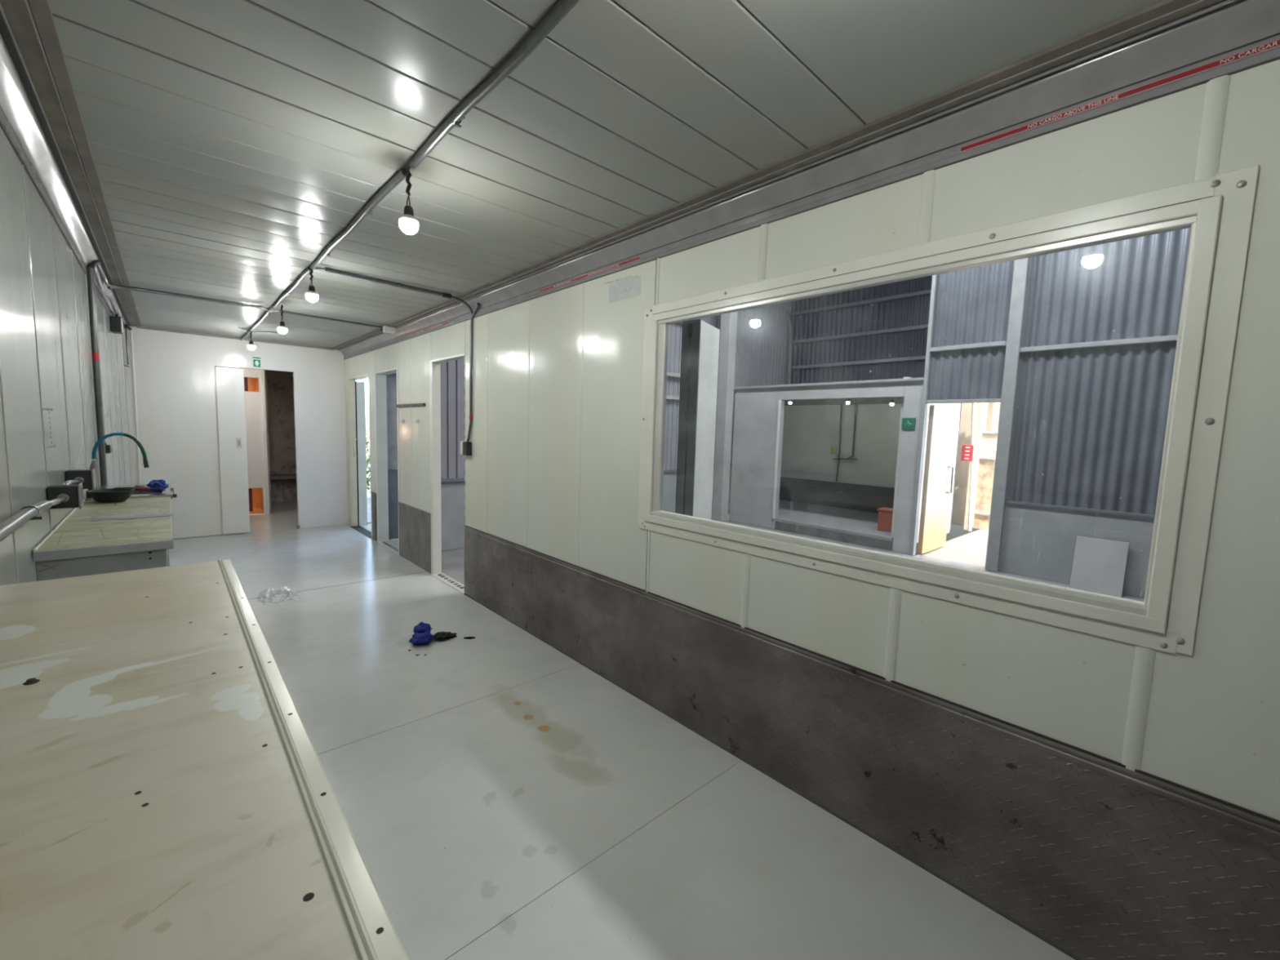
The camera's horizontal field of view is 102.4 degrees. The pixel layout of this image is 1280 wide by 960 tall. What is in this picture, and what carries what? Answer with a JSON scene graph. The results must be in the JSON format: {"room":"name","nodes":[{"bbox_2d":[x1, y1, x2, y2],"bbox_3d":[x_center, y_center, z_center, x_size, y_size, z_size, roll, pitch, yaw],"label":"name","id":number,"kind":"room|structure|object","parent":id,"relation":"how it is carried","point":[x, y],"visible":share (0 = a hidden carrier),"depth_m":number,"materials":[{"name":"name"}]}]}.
{"room":"laboratory","nodes":[
{"label":"laboratory","id":0,"kind":"room"},
{"bbox_2d":[0,126,125,585],"bbox_3d":[-2.258,-0.068,1.905,0.073,2.600,11.050,-3,7,-42],"label":"wall","id":1,"kind":"structure","parent":0,"point":[48,428],"depth_m":1.94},
{"bbox_2d":[0,468,96,542],"bbox_3d":[-0.899,0.229,0.551,0.086,0.114,4.978,-3,7,-42],"label":"conduit","id":2,"kind":"object","parent":1,"relation":"attached to","point":[68,495],"visible":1,"depth_m":1.95,"materials":[{"name":"silver metal"}]},
{"bbox_2d":[0,0,141,328],"bbox_3d":[-2.099,-1.204,1.836,0.175,0.156,10.940,-3,7,-42],"label":"trim","id":3,"kind":"structure","parent":1,"relation":"attached to","point":[41,118],"depth_m":1.85,"materials":[{"name":"metal"}]},
{"bbox_2d":[86,259,125,485],"bbox_3d":[-4.204,-0.791,4.159,0.155,1.496,2.092,-3,7,-42],"label":"conduit","id":4,"kind":"object","parent":1,"relation":"attached to","point":[103,448],"visible":0.88,"depth_m":3.37,"materials":[{"name":"grey metal"}]},
{"bbox_2d":[110,311,124,333],"bbox_3d":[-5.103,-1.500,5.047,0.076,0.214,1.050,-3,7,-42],"label":"junction box","id":5,"kind":"object","parent":1,"relation":"attached to","point":[117,323],"visible":0.98,"depth_m":4.67,"materials":[{"name":"black plastic"}]},
{"bbox_2d":[116,333,130,484],"bbox_3d":[-5.366,-0.370,5.366,0.039,2.360,0.070,-3,7,-42],"label":"trim","id":6,"kind":"structure","parent":1,"relation":"attached to","point":[119,343],"depth_m":5.31,"materials":[{"name":"paint"}]},
{"bbox_2d":[123,324,141,484],"bbox_3d":[-5.716,-0.493,5.788,0.045,2.464,0.292,-1,6,-30],"label":"pipe","id":7,"kind":"object","parent":1,"relation":"attached to","point":[126,326],"visible":0.83,"depth_m":5.84,"materials":[{"name":"metal"}]},
{"bbox_2d":[121,325,347,539],"bbox_3d":[-5.085,-0.566,6.684,2.338,2.520,0.062,-3,7,-42],"label":"wall","id":8,"kind":"structure","parent":0,"point":[175,372],"depth_m":6.38,"materials":[{"name":"paint"}]},
{"bbox_2d":[252,356,261,368],"bbox_3d":[-4.949,-1.522,6.645,0.092,0.136,0.008,-3,7,-42],"label":"exit sign","id":9,"kind":"object","parent":8,"relation":"attached to","point":[256,361],"visible":1,"depth_m":6.64,"materials":[{"name":"green plastic"}]},
{"bbox_2d":[214,365,299,534],"bbox_3d":[-4.987,-0.370,6.745,0.831,2.126,0.051,-4,8,-44],"label":"door","id":10,"kind":"structure","parent":8,"relation":"in","point":[229,381],"depth_m":6.54,"materials":[{"name":"paint"}]},
{"bbox_2d":[239,367,269,515],"bbox_3d":[-6.268,-0.776,8.109,0.535,2.601,0.760,-3,7,-42],"label":"wall","id":11,"kind":"structure","parent":0,"point":[254,379],"depth_m":7.98,"materials":[{"name":"paint"}]},
{"bbox_2d":[231,369,371,534],"bbox_3d":[-5.846,-0.765,8.068,2.500,2.710,3.150,-3,7,-42],"label":"back room","id":12,"kind":"structure","parent":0,"point":[279,385],"depth_m":9.28,"materials":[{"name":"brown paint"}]},
{"bbox_2d":[270,473,296,479],"bbox_3d":[-6.348,0.161,9.282,0.760,0.510,0.440,-3,7,-42],"label":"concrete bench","id":13,"kind":"object","parent":12,"relation":"on","point":[286,476],"visible":0.1,"depth_m":9.09,"materials":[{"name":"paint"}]},
{"bbox_2d":[48,0,1163,350],"bbox_3d":[-1.336,-1.323,2.531,2.438,0.082,10.950,-3,7,-42],"label":"ceiling","id":14,"kind":"structure","parent":0,"point":[232,142],"depth_m":1.68,"materials":[{"name":"paint"}]},
{"bbox_2d":[106,285,395,333],"bbox_3d":[-3.353,-1.530,4.696,2.100,0.069,0.143,-3,7,-44],"label":"conduit","id":15,"kind":"object","parent":14,"relation":"attached to","point":[385,329],"visible":0.99,"depth_m":4.49,"materials":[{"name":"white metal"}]},
{"bbox_2d":[238,327,279,333],"bbox_3d":[-4.284,-1.686,5.835,0.431,0.025,0.064,-2,6,-34],"label":"loose wire","id":16,"kind":"object","parent":14,"relation":"attached to","point":[238,327],"visible":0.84,"depth_m":5.83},
{"bbox_2d":[315,266,480,455],"bbox_3d":[-1.798,-0.809,3.878,1.145,1.264,0.345,-3,7,-42],"label":"conduit","id":17,"kind":"object","parent":14,"relation":"attached to","point":[465,446],"visible":0.99,"depth_m":4.13,"materials":[{"name":"grey metal"}]},
{"bbox_2d":[240,0,580,340],"bbox_3d":[-1.356,-1.283,2.510,0.047,0.037,10.920,-3,7,-42],"label":"conduit","id":18,"kind":"object","parent":14,"relation":"attached to","point":[562,7],"visible":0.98,"depth_m":1.65,"materials":[{"name":"grey metal"}]},
{"bbox_2d":[247,331,255,350],"bbox_3d":[-4.396,-1.577,5.817,0.071,0.208,0.071,-3,7,-42],"label":"bulb","id":19,"kind":"object","parent":18,"relation":"hanging from","point":[251,346],"visible":1,"depth_m":5.80,"materials":[{"name":"white glass"}]},
{"bbox_2d":[277,304,287,333],"bbox_3d":[-3.087,-1.387,4.439,0.071,0.246,0.071,-3,7,-42],"label":"hanging bulb","id":20,"kind":"object","parent":18,"relation":"hanging from","point":[282,328],"visible":1,"depth_m":4.43,"materials":[{"name":"white glass"}]},
{"bbox_2d":[306,269,318,302],"bbox_3d":[-2.158,-1.278,3.383,0.071,0.208,0.071,-3,7,-42],"label":"hanging bulb","id":21,"kind":"object","parent":18,"relation":"hanging from","point":[311,295],"visible":1,"depth_m":3.37,"materials":[{"name":"white glass"}]},
{"bbox_2d":[308,285,315,291],"bbox_3d":[-2.159,-1.257,3.385,0.039,0.037,0.039,-3,7,-42],"label":"socket","id":22,"kind":"object","parent":21,"relation":"attached to","point":[311,288],"depth_m":3.37,"materials":[{"name":"black plastic"}]},
{"bbox_2d":[399,170,418,234],"bbox_3d":[-0.912,-1.095,2.028,0.071,0.240,0.071,-3,7,-42],"label":"hanging bulb","id":23,"kind":"object","parent":18,"relation":"hanging from","point":[408,224],"visible":1,"depth_m":2.02,"materials":[{"name":"white glass"}]},
{"bbox_2d":[404,205,413,216],"bbox_3d":[-0.913,-1.058,2.031,0.039,0.037,0.039,-3,7,-42],"label":"socket","id":24,"kind":"object","parent":23,"relation":"attached to","point":[408,210],"depth_m":2.02,"materials":[{"name":"black plastic"}]},
{"bbox_2d":[440,301,791,551],"bbox_3d":[0.475,-1.965,8.025,7.668,5.400,0.680,-3,7,-42],"label":"wall","id":25,"kind":"structure","parent":0,"point":[757,337],"depth_m":8.58,"materials":[{"name":"grey metal"}]},
{"bbox_2d":[168,518,1144,959],"bbox_3d":[4.518,1.168,5.218,14.397,0.061,15.350,-3,7,-42],"label":"floor","id":26,"kind":"structure","parent":0,"point":[500,797],"depth_m":2.04,"materials":[{"name":"grey paint"}]},
{"bbox_2d":[32,497,173,581],"bbox_3d":[-2.546,0.646,2.579,0.349,1.034,2.002,-3,7,-42],"label":"countertop","id":27,"kind":"structure","parent":26,"relation":"on","point":[78,546],"depth_m":1.90,"materials":[{"name":"paint"}]},
{"bbox_2d":[87,488,133,502],"bbox_3d":[-2.773,0.083,2.699,0.172,0.061,0.172,-3,7,-42],"label":"mixing bowl","id":28,"kind":"object","parent":27,"relation":"on","point":[110,495],"visible":1,"depth_m":2.66,"materials":[{"name":"metal"}]},
{"bbox_2d":[85,432,149,497],"bbox_3d":[-2.856,-0.086,2.811,0.251,0.347,0.058,-3,7,-42],"label":"faucet","id":29,"kind":"object","parent":27,"relation":"on","point":[93,464],"visible":0.62,"depth_m":2.77,"materials":[{"name":"metal"}]},
{"bbox_2d":[84,481,177,500],"bbox_3d":[-3.019,0.124,3.084,0.361,0.154,0.670,-3,7,-42],"label":"sink","id":30,"kind":"object","parent":27,"relation":"in","point":[169,492],"visible":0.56,"depth_m":3.11,"materials":[{"name":"silver metal"}]},
{"bbox_2d":[133,485,164,493],"bbox_3d":[-2.788,0.053,2.924,0.036,0.050,0.126,6,7,40],"label":"red scrubber","id":31,"kind":"object","parent":30,"relation":"on","point":[140,489],"visible":1,"depth_m":2.89,"materials":[{"name":"brown plastic"}]},
{"bbox_2d":[149,488,165,492],"bbox_3d":[-2.815,0.058,3.001,0.075,0.025,0.080,-3,7,-42],"label":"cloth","id":32,"kind":"object","parent":30,"relation":"on","point":[154,490],"visible":0.68,"depth_m":2.97,"materials":[{"name":"blue fabric"}]},
{"bbox_2d":[146,479,168,489],"bbox_3d":[-2.821,0.028,3.006,0.099,0.062,0.114,-3,7,-42],"label":"cloth","id":33,"kind":"object","parent":32,"relation":"on","point":[161,483],"visible":0.83,"depth_m":2.98,"materials":[{"name":"blue fabric"}]},
{"bbox_2d":[0,560,408,959],"bbox_3d":[-0.623,0.893,0.583,0.474,1.037,2.633,-3,7,-42],"label":"work table","id":34,"kind":"object","parent":26,"relation":"on","point":[166,793],"visible":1,"depth_m":0.62,"materials":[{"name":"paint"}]},
{"bbox_2d":[257,586,296,601],"bbox_3d":[-3.060,0.943,4.344,0.265,0.076,0.458,-3,7,-42],"label":"plastic wrapper","id":35,"kind":"object","parent":26,"relation":"on","point":[281,587],"visible":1,"depth_m":4.31,"materials":[{"name":"clear plastic"}]},
{"bbox_2d":[408,622,433,644],"bbox_3d":[-1.495,1.056,3.548,0.154,0.101,0.270,1,6,-13],"label":"rag","id":36,"kind":"object","parent":26,"relation":"on","point":[422,635],"visible":1,"depth_m":3.48,"materials":[{"name":"blue fabric"}]},
{"bbox_2d":[432,631,457,640],"bbox_3d":[-1.370,1.086,3.590,0.169,0.041,0.135,2,5,4],"label":"scrap","id":37,"kind":"object","parent":26,"relation":"on","point":[439,636],"visible":0.97,"depth_m":3.58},
{"bbox_2d":[463,636,475,639],"bbox_3d":[-1.194,1.103,3.598,0.078,0.020,0.024,1,5,-10],"label":"chip","id":38,"kind":"object","parent":26,"relation":"on","point":[465,637],"visible":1,"depth_m":3.59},
{"bbox_2d":[675,319,719,519],"bbox_3d":[0.591,-0.322,5.444,0.187,2.580,0.621,5,6,28],"label":"column","id":39,"kind":"structure","parent":26,"relation":"on","point":[700,339],"depth_m":5.25,"materials":[{"name":"metal"}]},
{"bbox_2d":[711,377,960,554],"bbox_3d":[2.982,-0.412,8.904,2.370,2.300,4.210,-3,7,-42],"label":"booth","id":40,"kind":"object","parent":26,"relation":"on","point":[780,489],"visible":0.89,"depth_m":8.61,"materials":[{"name":"paint"}]},
{"bbox_2d":[830,445,836,454],"bbox_3d":[3.669,-0.564,9.741,0.013,0.150,0.120,-3,7,-42],"label":"tag","id":41,"kind":"object","parent":40,"relation":"attached to","point":[833,449],"visible":1,"depth_m":9.73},
{"bbox_2d":[831,404,857,484],"bbox_3d":[3.817,-0.646,9.539,0.060,1.501,0.481,-3,7,-42],"label":"pipes","id":42,"kind":"object","parent":40,"relation":"on","point":[855,408],"visible":1,"depth_m":9.58,"materials":[{"name":"black metal"}]},
{"bbox_2d":[877,506,893,532],"bbox_3d":[3.564,0.572,7.397,0.200,0.319,0.220,-3,7,-42],"label":"crate","id":43,"kind":"object","parent":40,"relation":"on","point":[885,514],"visible":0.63,"depth_m":7.34,"materials":[{"name":"plastic"}]},
{"bbox_2d":[901,417,915,429],"bbox_3d":[3.464,-0.729,6.637,0.026,0.145,0.165,-3,7,-42],"label":"exit sign","id":44,"kind":"object","parent":40,"relation":"attached to","point":[911,422],"visible":1,"depth_m":6.63,"materials":[{"name":"green plastic"}]},
{"bbox_2d":[967,402,976,530],"bbox_3d":[5.409,-0.252,8.385,0.057,2.173,0.170,-3,7,-42],"label":"door frame","id":45,"kind":"structure","parent":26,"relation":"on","point":[974,404],"depth_m":8.36,"materials":[{"name":"white metal"}]},
{"bbox_2d":[960,444,973,461],"bbox_3d":[5.317,-0.438,8.353,0.024,0.260,0.160,-3,7,-42],"label":"notice","id":46,"kind":"object","parent":45,"relation":"attached to","point":[967,451],"visible":1,"depth_m":8.34,"materials":[{"name":"red paper"}]},
{"bbox_2d":[963,402,1000,529],"bbox_3d":[6.267,-0.410,7.839,0.103,2.700,2.120,-3,7,-42],"label":"doorway","id":47,"kind":"object","parent":26,"relation":"on","point":[991,415],"visible":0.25,"depth_m":8.49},
{"bbox_2d":[1069,536,1128,597],"bbox_3d":[4.680,0.875,5.248,0.146,0.530,0.400,-3,7,-42],"label":"leaning board","id":48,"kind":"object","parent":26,"relation":"on","point":[1098,563],"visible":1,"depth_m":5.24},
{"bbox_2d":[344,59,1279,820],"bbox_3d":[-0.558,-0.161,3.457,0.076,2.600,11.050,-3,7,-42],"label":"wall","id":49,"kind":"structure","parent":0,"point":[553,468],"depth_m":1.68,"materials":[{"name":"white paint"}]},
{"bbox_2d":[347,373,372,538],"bbox_3d":[-3.711,-0.338,6.987,0.220,2.105,1.070,-3,7,-42],"label":"door","id":50,"kind":"structure","parent":49,"relation":"in","point":[356,389],"depth_m":7.31,"materials":[{"name":"paint"}]},
{"bbox_2d":[374,367,399,555],"bbox_3d":[-2.651,-0.352,6.423,1.015,2.305,0.985,-3,7,-42],"label":"door","id":51,"kind":"structure","parent":49,"relation":"in","point":[386,382],"depth_m":6.43,"materials":[{"name":"paint"}]},
{"bbox_2d":[396,403,425,407],"bbox_3d":[-2.403,-0.781,5.373,0.024,0.030,0.820,-3,7,-42],"label":"hook rail","id":52,"kind":"object","parent":49,"relation":"attached to","point":[411,404],"visible":1,"depth_m":5.31,"materials":[{"name":"metal"}]},
{"bbox_2d":[409,321,448,335],"bbox_3d":[-2.032,-1.450,4.937,0.001,0.014,1.000,-3,7,-42],"label":"strip","id":53,"kind":"object","parent":49,"relation":"attached to","point":[446,322],"visible":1,"depth_m":4.91,"materials":[{"name":"plastic"}]},
{"bbox_2d":[429,352,466,594],"bbox_3d":[-1.757,-0.069,4.780,0.110,2.105,0.820,-3,7,-42],"label":"door","id":54,"kind":"structure","parent":49,"relation":"in","point":[434,365],"depth_m":5.01,"materials":[{"name":"paint"}]},
{"bbox_2d":[539,256,639,292],"bbox_3d":[-0.339,-1.224,3.095,0.001,0.014,1.000,-3,7,-42],"label":"strip","id":55,"kind":"object","parent":49,"relation":"attached to","point":[638,257],"visible":1,"depth_m":3.03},
{"bbox_2d":[331,0,1279,359],"bbox_3d":[-0.570,-1.288,3.232,0.175,0.156,10.940,-3,7,-42],"label":"trim","id":56,"kind":"structure","parent":49,"relation":"attached to","point":[1165,38],"depth_m":1.63,"materials":[{"name":"metal"}]},
{"bbox_2d":[398,502,1279,959],"bbox_3d":[0.191,0.935,2.643,0.018,0.618,8.650,-3,7,-42],"label":"wainscoting","id":57,"kind":"structure","parent":49,"relation":"attached to","point":[1093,856],"depth_m":1.73,"materials":[{"name":"grey metal"}]},
{"bbox_2d":[637,164,1259,656],"bbox_3d":[0.716,-0.234,2.017,0.050,1.185,2.090,-3,7,-42],"label":"window","id":58,"kind":"structure","parent":49,"relation":"in","point":[1218,211],"depth_m":1.41,"materials":[{"name":"paint"}]},
{"bbox_2d":[960,39,1279,151],"bbox_3d":[1.351,-0.998,1.257,0.001,0.014,1.000,-3,7,-42],"label":"strip","id":59,"kind":"object","parent":49,"relation":"attached to","point":[1276,43],"visible":1,"depth_m":1.33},
{"bbox_2d":[786,275,961,529],"bbox_3d":[3.146,-2.184,10.705,0.160,5.500,7.150,-3,7,-42],"label":"wall","id":60,"kind":"structure","parent":0,"point":[841,336],"depth_m":9.55,"materials":[{"name":"metal"}]},
{"bbox_2d":[786,311,792,384],"bbox_3d":[2.807,-2.709,10.721,0.283,1.925,0.755,-3,7,-42],"label":"pipe","id":61,"kind":"object","parent":60,"relation":"attached to","point":[788,316],"visible":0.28,"depth_m":10.53,"materials":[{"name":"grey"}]},
{"bbox_2d":[909,227,1191,598],"bbox_3d":[7.695,-1.342,3.803,2.610,5.400,9.445,-3,7,-42],"label":"wall","id":62,"kind":"structure","parent":0,"point":[1077,393],"depth_m":5.48,"materials":[{"name":"metal"}]},
{"bbox_2d":[917,404,957,554],"bbox_3d":[4.006,-0.011,6.848,0.900,1.910,0.127,-3,7,-42],"label":"door","id":63,"kind":"structure","parent":62,"relation":"in","point":[938,478],"depth_m":6.78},
{"label":"outside","id":64,"kind":"structure","parent":0,"visible":0},
{"bbox_2d":[951,402,984,526],"bbox_3d":[4.920,-0.753,9.968,0.150,2.900,2.880,-3,7,-42],"label":"wall","id":65,"kind":"structure","parent":64,"point":[965,431],"depth_m":9.05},
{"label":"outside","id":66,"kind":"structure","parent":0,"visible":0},
{"bbox_2d":[360,488,729,551],"bbox_3d":[-2.242,-0.012,15.737,14.109,0.060,13.900,-3,7,-42],"label":"ground","id":67,"kind":"structure","parent":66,"point":[368,526],"depth_m":7.66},
{"bbox_2d":[365,404,369,483],"bbox_3d":[-5.803,-0.751,11.358,1.290,1.975,1.309,0,6,-19],"label":"leafy bush","id":68,"kind":"object","parent":67,"relation":"on","point":[366,404],"visible":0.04,"depth_m":11.29,"materials":[{"name":"green plant"}]},
{"bbox_2d":[365,433,370,495],"bbox_3d":[-5.548,-0.333,10.143,0.914,1.388,0.906,4,6,18],"label":"leafy bush","id":69,"kind":"object","parent":67,"relation":"on","point":[368,480],"visible":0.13,"depth_m":10.17,"materials":[{"name":"green plant"}]},
{"bbox_2d":[365,444,370,488],"bbox_3d":[-4.771,-0.414,13.294,7.100,1.000,0.400,-3,7,-42],"label":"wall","id":70,"kind":"structure","parent":67,"relation":"on","point":[368,453],"depth_m":11.89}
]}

